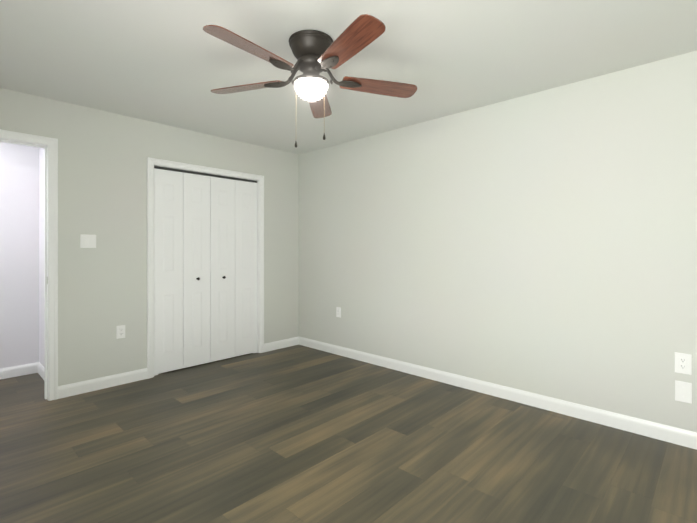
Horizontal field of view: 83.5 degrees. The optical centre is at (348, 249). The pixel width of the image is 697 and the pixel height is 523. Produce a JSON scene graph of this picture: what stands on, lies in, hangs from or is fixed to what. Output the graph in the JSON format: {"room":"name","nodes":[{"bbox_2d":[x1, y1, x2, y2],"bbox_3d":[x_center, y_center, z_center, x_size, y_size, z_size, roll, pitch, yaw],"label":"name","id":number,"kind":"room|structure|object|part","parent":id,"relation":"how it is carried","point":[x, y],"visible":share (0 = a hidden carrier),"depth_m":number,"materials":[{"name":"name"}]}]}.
{"room":"empty bedroom","nodes":[
{"label":"empty bedroom","id":0,"kind":"room"},
{"bbox_2d":[0,142,38,367],"bbox_3d":[-4.286,0.001,2.704,0.120,2.440,3.620,0,0,44],"label":"wall","id":1,"kind":"structure","parent":0,"point":[19,254],"depth_m":3.78,"materials":[{"name":"paint"}]},
{"bbox_2d":[0,363,36,378],"bbox_3d":[-4.244,1.171,2.652,0.013,0.100,3.400,0,0,44],"label":"baseboard","id":2,"kind":"structure","parent":1,"relation":"attached to","point":[19,370],"depth_m":3.76,"materials":[{"name":"white paint"}]},
{"bbox_2d":[39,148,43,366],"bbox_3d":[-2.725,0.000,3.635,0.860,2.440,0.120,0,0,44],"label":"wall","id":3,"kind":"structure","parent":0,"point":[41,255],"depth_m":3.80,"materials":[{"name":"paint"}]},
{"bbox_2d":[37,362,43,379],"bbox_3d":[-2.791,1.170,3.606,0.765,0.100,0.013,0,0,44],"label":"baseboard","id":4,"kind":"structure","parent":3,"relation":"attached to","point":[40,369],"depth_m":3.77,"materials":[{"name":"white paint"}]},
{"bbox_2d":[0,88,298,385],"bbox_3d":[-1.943,0.000,3.745,0.120,2.440,3.898,0,0,44],"label":"wall","id":5,"kind":"structure","parent":0,"point":[102,197],"depth_m":3.51,"materials":[{"name":"paint"}]},
{"bbox_2d":[0,129,57,400],"bbox_3d":[-2.748,0.159,2.900,0.156,2.123,0.939,0,0,44],"label":"door frame","id":6,"kind":"structure","parent":5,"relation":"attached to","point":[52,143],"depth_m":3.17,"materials":[{"name":"white paint"}]},
{"bbox_2d":[80,234,95,247],"bbox_3d":[-2.228,-0.072,3.349,0.014,0.114,0.116,0,0,44],"label":"double light switch","id":7,"kind":"object","parent":5,"relation":"attached to","point":[87,241],"visible":1,"depth_m":3.34,"materials":[{"name":"white plastic"}]},
{"bbox_2d":[116,325,124,338],"bbox_3d":[-2.057,0.744,3.533,0.010,0.116,0.072,0,0,44],"label":"electrical outlet","id":8,"kind":"object","parent":5,"relation":"attached to","point":[120,331],"visible":1,"depth_m":3.53,"materials":[{"name":"white plastic"}]},
{"bbox_2d":[58,336,298,398],"bbox_3d":[-1.895,1.170,3.701,0.013,0.100,3.658,0,0,44],"label":"baseboard","id":9,"kind":"structure","parent":5,"relation":"attached to","point":[73,389],"depth_m":3.48,"materials":[{"name":"white paint"}]},
{"bbox_2d":[154,168,256,374],"bbox_3d":[-1.480,0.211,4.189,0.069,1.992,1.170,0,0,44],"label":"closet door","id":10,"kind":"structure","parent":5,"relation":"in","point":[205,269],"depth_m":4.13,"materials":[{"name":"white paint"}]},
{"bbox_3d":[-1.794,0.211,3.881,0.038,1.992,0.290,0,0,44],"label":"panel","id":11,"kind":"part","parent":10,"relation":"part of","materials":[{"name":"white paint"}]},
{"bbox_3d":[-1.592,0.211,4.093,0.038,1.992,0.290,0,0,44],"label":"panel","id":12,"kind":"part","parent":10,"relation":"part of","materials":[{"name":"white paint"}]},
{"bbox_3d":[-1.390,0.211,4.306,0.038,1.992,0.290,0,0,44],"label":"panel","id":13,"kind":"part","parent":10,"relation":"part of","materials":[{"name":"white paint"}]},
{"bbox_3d":[-1.187,0.211,4.519,0.038,1.992,0.290,0,0,44],"label":"panel","id":14,"kind":"part","parent":10,"relation":"part of","materials":[{"name":"white paint"}]},
{"bbox_2d":[154,166,256,182],"bbox_3d":[-1.492,-0.799,4.200,0.026,0.020,1.174,0,0,44],"label":"door track","id":15,"kind":"object","parent":5,"relation":"attached to","point":[190,172],"visible":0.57,"depth_m":4.13,"materials":[{"name":"grey metal"}]},
{"bbox_2d":[147,157,263,378],"bbox_3d":[-1.501,0.194,4.210,0.122,2.050,1.216,0,0,44],"label":"door frame","id":16,"kind":"structure","parent":5,"relation":"attached to","point":[257,239],"depth_m":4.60,"materials":[{"name":"white paint"}]},
{"bbox_2d":[0,345,696,522],"bbox_3d":[-1.385,1.262,1.678,5.740,0.080,6.128,0,0,44],"label":"floor","id":17,"kind":"structure","parent":0,"point":[297,434],"depth_m":2.33,"materials":[{"name":"brown wood"}]},
{"bbox_2d":[0,0,696,154],"bbox_3d":[-0.218,-1.269,2.104,4.640,0.100,3.898,0,0,44],"label":"ceiling","id":18,"kind":"structure","parent":0,"point":[170,63],"depth_m":2.44,"materials":[{"name":"paint"}]},
{"bbox_2d":[203,14,416,146],"bbox_3d":[-0.229,-0.907,2.253,1.283,0.622,1.286,0,0,44],"label":"ceiling fan","id":19,"kind":"object","parent":18,"relation":"hanging from","point":[316,53],"visible":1,"depth_m":2.20,"materials":[{"name":"brown wood"}]},
{"label":"blade","id":20,"kind":"part","parent":19,"relation":"part of","materials":[{"name":"brown wood"}]},
{"bbox_3d":[-0.485,-1.004,1.949,0.140,0.006,0.493,15,9,37],"label":"blade","id":21,"kind":"part","parent":19,"relation":"part of","materials":[{"name":"brown wood"}]},
{"bbox_3d":[-0.218,-0.924,2.288,0.192,0.094,0.192,0,0,44],"label":"globe","id":22,"kind":"part","parent":19,"relation":"part of","materials":[{"name":"white glass"}]},
{"bbox_3d":[-0.201,-1.005,2.719,0.140,0.006,0.493,-12,0,2],"label":"blade","id":23,"kind":"part","parent":19,"relation":"part of","materials":[{"name":"brown wood"}]},
{"bbox_3d":[0.001,-1.004,1.916,0.140,0.006,0.493,14,-7,-30],"label":"blade","id":24,"kind":"part","parent":19,"relation":"part of","materials":[{"name":"brown wood"}]},
{"label":"blade","id":25,"kind":"part","parent":19,"relation":"part of","materials":[{"name":"brown wood"}]},
{"bbox_2d":[299,51,696,431],"bbox_3d":[1.083,0.000,3.475,4.640,2.440,0.120,0,0,44],"label":"wall","id":26,"kind":"structure","parent":0,"point":[544,243],"depth_m":3.06,"materials":[{"name":"paint"}]},
{"bbox_2d":[336,307,340,317],"bbox_3d":[-0.115,0.726,4.526,0.072,0.116,0.010,0,0,44],"label":"electrical outlet","id":27,"kind":"object","parent":26,"relation":"attached to","point":[338,311],"visible":1,"depth_m":4.52,"materials":[{"name":"white plastic"}]},
{"bbox_2d":[299,337,696,449],"bbox_3d":[0.994,1.170,3.469,4.520,0.100,0.013,0,0,44],"label":"baseboard","id":28,"kind":"structure","parent":26,"relation":"attached to","point":[674,435],"depth_m":3.04,"materials":[{"name":"white paint"}]},
{"bbox_2d":[675,380,691,403],"bbox_3d":[2.086,0.887,2.434,0.080,0.126,0.007,0,0,44],"label":"blank wall plate","id":29,"kind":"object","parent":26,"relation":"attached to","point":[683,391],"visible":1,"depth_m":2.43,"materials":[{"name":"white plastic"}]},
{"bbox_2d":[675,352,691,374],"bbox_3d":[2.084,0.710,2.434,0.080,0.126,0.010,0,0,44],"label":"electrical outlet","id":30,"kind":"object","parent":26,"relation":"attached to","point":[683,363],"visible":1,"depth_m":2.43,"materials":[{"name":"white plastic"}]}
]}

